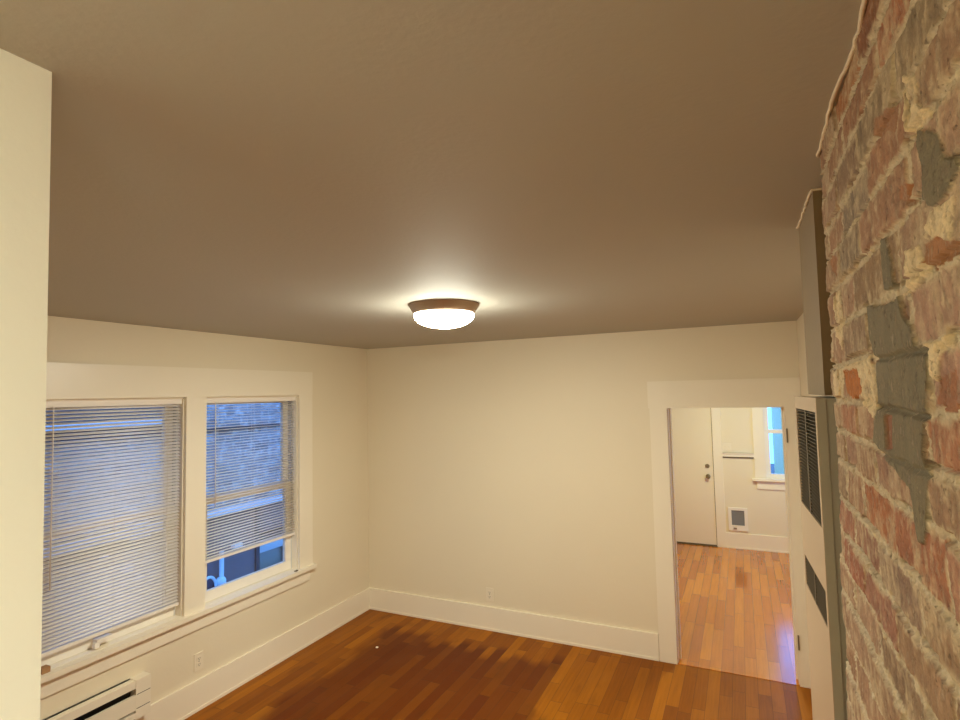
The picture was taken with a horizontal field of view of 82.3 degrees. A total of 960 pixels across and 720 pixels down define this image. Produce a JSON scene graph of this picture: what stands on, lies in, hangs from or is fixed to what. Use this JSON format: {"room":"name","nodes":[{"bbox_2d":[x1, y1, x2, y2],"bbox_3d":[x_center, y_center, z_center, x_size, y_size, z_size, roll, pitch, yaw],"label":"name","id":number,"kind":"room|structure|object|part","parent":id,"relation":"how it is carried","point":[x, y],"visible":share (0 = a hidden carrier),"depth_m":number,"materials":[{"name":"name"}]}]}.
{"room":"empty living room","nodes":[
{"label":"empty living room","id":0,"kind":"room"},
{"bbox_2d":[0,48,51,719],"bbox_3d":[-2.590,0.860,-0.400,2.605,2.640,3.791,-3,-4,25],"label":"wall","id":1,"kind":"structure","parent":0,"point":[25,86],"depth_m":0.77,"materials":[{"name":"paint"}]},
{"bbox_2d":[40,316,368,719],"bbox_3d":[-2.109,1.111,3.835,0.160,2.640,4.570,-3,-4,25],"label":"wall","id":2,"kind":"structure","parent":0,"point":[339,397],"depth_m":4.54,"materials":[{"name":"paint"}]},
{"bbox_2d":[43,671,150,719],"bbox_3d":[-2.446,2.058,2.747,0.071,0.235,1.605,-3,-4,25],"label":"baseboard heater","id":3,"kind":"object","parent":2,"relation":"attached to","point":[130,699],"visible":1,"depth_m":3.29,"materials":[{"name":"metal"}]},
{"bbox_3d":[-2.449,2.059,2.748,0.066,0.230,1.605,-3,-4,25],"label":"panel","id":4,"kind":"part","parent":3,"relation":"part of","materials":[{"name":"white metal"}]},
{"bbox_2d":[41,397,184,665],"bbox_3d":[-2.314,0.992,3.418,0.156,1.505,0.910,-3,-4,25],"label":"window","id":5,"kind":"structure","parent":2,"relation":"in","point":[94,643],"depth_m":3.72,"materials":[{"name":"paint"}]},
{"bbox_3d":[-2.303,1.353,3.394,0.032,0.749,0.866,-3,-4,25],"label":"sash","id":6,"kind":"part","parent":5,"relation":"part of","materials":[{"name":"paint"}]},
{"bbox_2d":[41,399,181,657],"bbox_3d":[-2.261,0.950,3.395,0.044,1.402,0.882,-3,-4,25],"label":"window blind","id":7,"kind":"object","parent":5,"relation":"attached to","point":[119,599],"visible":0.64,"depth_m":3.36,"materials":[{"name":"plastic"}]},
{"bbox_3d":[-2.253,1.640,3.356,0.026,0.020,0.874,-3,-4,25],"label":"rail","id":8,"kind":"part","parent":7,"relation":"part of","materials":[{"name":"plastic"}]},
{"bbox_3d":[-2.282,0.269,3.440,0.030,0.036,0.882,-3,-4,25],"label":"head rail","id":9,"kind":"part","parent":7,"relation":"part of","materials":[{"name":"plastic"}]},
{"bbox_3d":[-2.105,0.930,3.694,0.003,1.272,0.003,-3,-4,25],"label":"lift cord","id":10,"kind":"part","parent":7,"relation":"part of","materials":[{"name":"fabric"}]},
{"bbox_3d":[-2.351,0.638,3.453,0.032,0.768,0.866,-3,-4,25],"label":"sash","id":11,"kind":"part","parent":5,"relation":"part of","materials":[{"name":"paint"}]},
{"bbox_2d":[40,362,316,698],"bbox_3d":[-2.012,0.968,3.877,0.117,1.823,2.345,-3,-4,25],"label":"trim","id":12,"kind":"structure","parent":2,"relation":"attached to","point":[63,380],"depth_m":3.83,"materials":[{"name":"paint"}]},
{"bbox_2d":[41,665,50,674],"bbox_3d":[-2.385,1.694,3.005,0.044,0.030,0.040,-3,-4,25],"label":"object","id":13,"kind":"object","parent":12,"relation":"on","point":[45,669],"visible":0.79,"depth_m":3.00,"materials":[{"name":"brown wood"}]},
{"bbox_3d":[-1.995,1.766,3.828,0.117,0.032,2.345,-3,-4,25],"label":"sill","id":14,"kind":"part","parent":12,"relation":"part of","materials":[{"name":"paint"}]},
{"bbox_3d":[-2.015,0.161,3.920,0.025,0.207,2.305,-3,-4,25],"label":"header casing","id":15,"kind":"part","parent":12,"relation":"part of","materials":[{"name":"paint"}]},
{"bbox_3d":[-2.003,1.008,3.858,0.022,1.500,0.160,-3,-4,25],"label":"mullion casing","id":16,"kind":"part","parent":12,"relation":"part of","materials":[{"name":"paint"}]},
{"bbox_3d":[-1.539,1.058,4.836,0.022,1.500,0.159,-3,-4,25],"label":"casing","id":17,"kind":"part","parent":12,"relation":"part of","materials":[{"name":"paint"}]},
{"bbox_2d":[194,651,203,671],"bbox_3d":[-1.965,2.105,3.837,0.008,0.116,0.072,-3,-4,25],"label":"wall outlet","id":18,"kind":"object","parent":2,"relation":"attached to","point":[199,657],"visible":1,"depth_m":3.83,"materials":[{"name":"plastic"}]},
{"bbox_2d":[205,395,297,602],"bbox_3d":[-1.855,1.042,4.387,0.156,1.505,0.933,-3,-4,25],"label":"window","id":19,"kind":"structure","parent":2,"relation":"in","point":[290,544],"depth_m":4.72,"materials":[{"name":"paint"}]},
{"bbox_3d":[-1.891,0.688,4.422,0.032,0.768,0.889,-3,-4,25],"label":"sash","id":20,"kind":"part","parent":19,"relation":"part of","materials":[{"name":"paint"}]},
{"bbox_3d":[-1.844,1.403,4.363,0.032,0.749,0.889,-3,-4,25],"label":"sash","id":21,"kind":"part","parent":19,"relation":"part of","materials":[{"name":"paint"}]},
{"bbox_2d":[205,397,295,563],"bbox_3d":[-1.803,0.937,4.367,0.044,1.276,0.905,-3,-4,25],"label":"window blind","id":22,"kind":"object","parent":19,"relation":"attached to","point":[251,399],"visible":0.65,"depth_m":4.33,"materials":[{"name":"plastic"}]},
{"bbox_3d":[-1.799,1.474,4.338,0.026,0.020,0.897,-3,-4,25],"label":"rail","id":23,"kind":"part","parent":22,"relation":"part of","materials":[{"name":"plastic"}]},
{"bbox_3d":[-1.823,0.319,4.409,0.030,0.036,0.905,-3,-4,25],"label":"head rail","id":24,"kind":"part","parent":22,"relation":"part of","materials":[{"name":"plastic"}]},
{"bbox_2d":[137,588,369,719],"bbox_3d":[-2.019,2.320,3.681,0.024,0.205,4.180,-3,-4,25],"label":"baseboard","id":25,"kind":"structure","parent":2,"relation":"attached to","point":[202,692],"depth_m":4.24,"materials":[{"name":"paint"}]},
{"bbox_2d":[0,0,867,348],"bbox_3d":[-0.773,-0.453,1.204,4.960,0.100,8.320,-3,-4,25],"label":"ceiling","id":26,"kind":"structure","parent":0,"point":[306,171],"depth_m":1.14,"materials":[{"name":"paint"}]},
{"bbox_2d":[408,299,478,328],"bbox_3d":[-0.197,-0.238,3.009,0.390,0.129,0.390,-3,-4,25],"label":"ceiling light","id":27,"kind":"object","parent":26,"relation":"attached to","point":[433,313],"visible":1,"depth_m":2.88,"materials":[{"name":"white glass"}]},
{"bbox_2d":[816,0,867,157],"bbox_3d":[0.487,-0.458,0.690,0.020,0.010,1.071,-3,-4,25],"label":"trim","id":28,"kind":"structure","parent":26,"relation":"attached to","point":[863,2],"depth_m":0.85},
{"bbox_2d":[185,543,812,719],"bbox_3d":[0.328,2.361,2.532,5.560,0.120,11.720,-3,-4,25],"label":"floor","id":29,"kind":"structure","parent":0,"point":[419,668],"depth_m":4.24,"materials":[{"name":"brown wood"}]},
{"bbox_2d":[794,396,847,719],"bbox_3d":[0.985,1.152,1.356,0.230,2.121,0.372,-3,-4,25],"label":"furnace","id":30,"kind":"object","parent":29,"relation":"on","point":[816,429],"visible":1,"depth_m":1.31,"materials":[{"name":"metal"}]},
{"bbox_2d":[797,409,821,525],"bbox_3d":[0.875,0.268,1.451,0.015,0.271,0.327,-3,-4,23],"label":"grille","id":31,"kind":"object","parent":30,"relation":"attached to","point":[807,439],"depth_m":1.44,"materials":[{"name":"black metal"}]},
{"bbox_2d":[805,555,827,625],"bbox_3d":[0.880,0.592,1.428,0.015,0.084,0.319,-3,-4,23],"label":"grille","id":32,"kind":"object","parent":30,"relation":"attached to","point":[815,586],"depth_m":1.42,"materials":[{"name":"black metal"}]},
{"bbox_2d":[820,0,959,719],"bbox_3d":[0.871,0.826,0.232,0.878,2.638,1.390,-3,-4,25],"label":"brick chimney","id":33,"kind":"object","parent":29,"relation":"on","point":[890,153],"visible":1,"depth_m":0.66,"materials":[{"name":"red brick"}]},
{"bbox_2d":[367,321,799,632],"bbox_3d":[0.751,1.115,4.888,4.110,2.640,0.220,-3,-4,25],"label":"wall","id":34,"kind":"structure","parent":0,"point":[520,469],"depth_m":4.90,"materials":[{"name":"paint"}]},
{"bbox_2d":[486,587,493,601],"bbox_3d":[0.089,2.144,5.022,0.072,0.116,0.008,-3,-4,25],"label":"wall outlet","id":35,"kind":"object","parent":34,"relation":"attached to","point":[489,591],"visible":1,"depth_m":5.02,"materials":[{"name":"plastic"}]},
{"bbox_2d":[369,587,658,660],"bbox_3d":[0.146,2.353,4.976,2.829,0.205,0.024,-3,-4,25],"label":"baseboard","id":36,"kind":"structure","parent":34,"relation":"attached to","point":[612,639],"depth_m":4.86,"materials":[{"name":"paint"}]},
{"bbox_2d":[647,377,810,687],"bbox_3d":[1.932,1.264,4.302,1.086,2.218,0.253,-3,-4,25],"label":"trim","id":37,"kind":"structure","parent":34,"relation":"attached to","point":[663,396],"depth_m":4.32,"materials":[{"name":"paint"}]},
{"bbox_3d":[1.468,1.388,4.400,0.134,2.004,0.022,-3,-4,25],"label":"casing","id":38,"kind":"part","parent":37,"relation":"part of","materials":[{"name":"paint"}]},
{"bbox_3d":[1.865,0.262,4.268,1.086,0.218,0.026,-3,-4,25],"label":"header casing","id":39,"kind":"part","parent":37,"relation":"part of","materials":[{"name":"paint"}]},
{"bbox_3d":[2.331,1.344,3.993,0.108,2.004,0.022,-3,-4,25],"label":"casing","id":40,"kind":"part","parent":37,"relation":"part of","materials":[{"name":"paint"}]},
{"bbox_2d":[678,659,799,685],"bbox_3d":[1.946,2.367,4.170,0.848,0.006,0.087,-3,-4,25],"label":"threshold","id":41,"kind":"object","parent":34,"relation":"attached to","point":[786,680],"depth_m":4.15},
{"bbox_2d":[710,408,787,536],"bbox_3d":[3.395,1.222,7.562,4.000,2.640,0.120,-3,-4,25],"label":"wall","id":42,"kind":"structure","parent":0,"point":[766,509],"depth_m":7.39,"materials":[{"name":"paint"}]},
{"bbox_2d":[671,408,726,547],"bbox_3d":[2.824,1.464,7.710,1.120,2.200,0.078,-3,-4,25],"label":"door","id":43,"kind":"structure","parent":42,"relation":"in","point":[696,432],"depth_m":7.63,"materials":[{"name":"paint"}]},
{"bbox_3d":[2.836,1.466,7.734,1.120,2.200,0.026,-3,-4,25],"label":"casing","id":44,"kind":"part","parent":43,"relation":"part of","materials":[{"name":"paint"}]},
{"bbox_2d":[728,507,747,531],"bbox_3d":[3.475,2.144,7.393,0.237,0.304,0.030,-3,-4,25],"label":"wall heater","id":45,"kind":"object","parent":42,"relation":"in","point":[737,517],"depth_m":7.39,"materials":[{"name":"paint"}]},
{"bbox_2d":[722,452,753,456],"bbox_3d":[3.491,1.284,7.429,0.391,0.053,0.032,-3,-4,25],"label":"trim","id":46,"kind":"structure","parent":42,"relation":"attached to","point":[724,454],"depth_m":7.42,"materials":[{"name":"paint"}]},
{"bbox_2d":[723,457,753,458],"bbox_3d":[3.495,1.319,7.434,0.380,0.015,0.016,-3,-4,25],"label":"trim","id":47,"kind":"structure","parent":42,"relation":"attached to","point":[723,457],"depth_m":7.42,"materials":[{"name":"white wood"}]},
{"bbox_2d":[726,532,788,552],"bbox_3d":[4.268,2.392,7.005,2.055,0.200,0.030,-3,-4,25],"label":"baseboard","id":48,"kind":"structure","parent":42,"relation":"attached to","point":[778,544],"depth_m":7.28,"materials":[{"name":"paint"}]},
{"bbox_2d":[752,407,784,489],"bbox_3d":[4.150,0.950,7.185,1.110,1.495,0.180,-3,-4,25],"label":"window","id":49,"kind":"structure","parent":42,"relation":"in","point":[761,432],"depth_m":7.31,"materials":[{"name":"paint"}]},
{"bbox_3d":[4.130,0.881,7.151,1.040,1.360,0.024,-3,-4,25],"label":"casing","id":50,"kind":"part","parent":49,"relation":"part of","materials":[{"name":"paint"}]},
{"bbox_3d":[4.144,1.569,7.106,1.110,0.030,0.090,-3,-4,25],"label":"sill","id":51,"kind":"part","parent":49,"relation":"part of","materials":[{"name":"paint"}]},
{"bbox_3d":[4.165,0.680,7.247,0.770,0.570,0.030,-3,-4,25],"label":"sash","id":52,"kind":"part","parent":49,"relation":"part of","materials":[{"name":"paint"}]},
{"bbox_3d":[4.163,0.974,7.210,0.790,1.180,0.120,-3,-4,25],"label":"frame","id":53,"kind":"part","parent":49,"relation":"part of","materials":[{"name":"paint"}]},
{"bbox_3d":[4.162,1.238,7.181,0.770,0.620,0.030,-3,-4,25],"label":"sash","id":54,"kind":"part","parent":49,"relation":"part of","materials":[{"name":"paint"}]},
{"bbox_2d":[797,312,822,395],"bbox_3d":[1.672,0.938,2.344,0.140,2.640,3.600,-3,-4,25],"label":"wall","id":55,"kind":"structure","parent":0,"point":[800,321],"depth_m":3.81,"materials":[{"name":"paint"}]},
{"bbox_2d":[799,190,835,395],"bbox_3d":[1.009,-0.166,1.474,0.213,0.514,0.359,-3,-4,25],"label":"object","id":56,"kind":"structure","parent":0,"point":[818,339],"depth_m":1.40,"materials":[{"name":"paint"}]},
{"bbox_2d":[796,187,821,228],"bbox_3d":[0.932,-0.418,1.520,0.072,0.009,0.366,-3,-4,25],"label":"trim","id":57,"kind":"structure","parent":56,"relation":"attached to","point":[814,189],"depth_m":1.46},
{"label":"outside","id":58,"kind":"structure","parent":0,"visible":0},
{"bbox_3d":[-6.175,3.519,9.036,11.840,0.150,30.000,-3,-4,25],"label":"ground","id":59,"kind":"structure","parent":58,"visible":0},
{"bbox_2d":[42,403,282,646],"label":"window","id":60,"kind":"structure","parent":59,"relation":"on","point":[249,561],"depth_m":6.47,"materials":[{"name":"glass"}]},
{"bbox_2d":[59,522,150,604],"bbox_3d":[-3.493,2.369,5.093,0.128,1.546,0.798,-3,-4,25],"label":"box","id":61,"kind":"object","parent":60,"relation":"attached to","point":[146,522],"visible":0.07,"depth_m":5.36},
{"bbox_2d":[207,551,225,586],"bbox_3d":[-2.992,2.436,6.163,0.110,0.520,0.310,-3,-4,25],"label":"pipe","id":62,"kind":"object","parent":60,"relation":"attached to","point":[221,579],"visible":0.52,"depth_m":6.24,"materials":[{"name":"metal"}]},
{"bbox_2d":[260,535,282,552],"bbox_3d":[-2.685,2.354,7.052,0.045,0.140,0.420,-3,-4,25],"label":"window shade","id":63,"kind":"object","parent":60,"relation":"hanging from","point":[265,548],"depth_m":7.04,"materials":[{"name":"white plastic"}]},
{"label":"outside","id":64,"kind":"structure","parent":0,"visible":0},
{"bbox_2d":[770,463,774,473],"bbox_3d":[8.887,3.428,12.821,12.160,0.150,14.280,-3,-4,25],"label":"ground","id":65,"kind":"structure","parent":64,"point":[772,465],"depth_m":18.46,"materials":[{"name":"blue"}]},
{"bbox_2d":[771,407,784,473],"bbox_3d":[10.729,1.797,14.236,5.490,3.200,4.900,-3,-4,25],"label":"house","id":66,"kind":"structure","parent":65,"relation":"on","point":[775,411],"depth_m":14.85,"materials":[{"name":"blue"}]}
]}

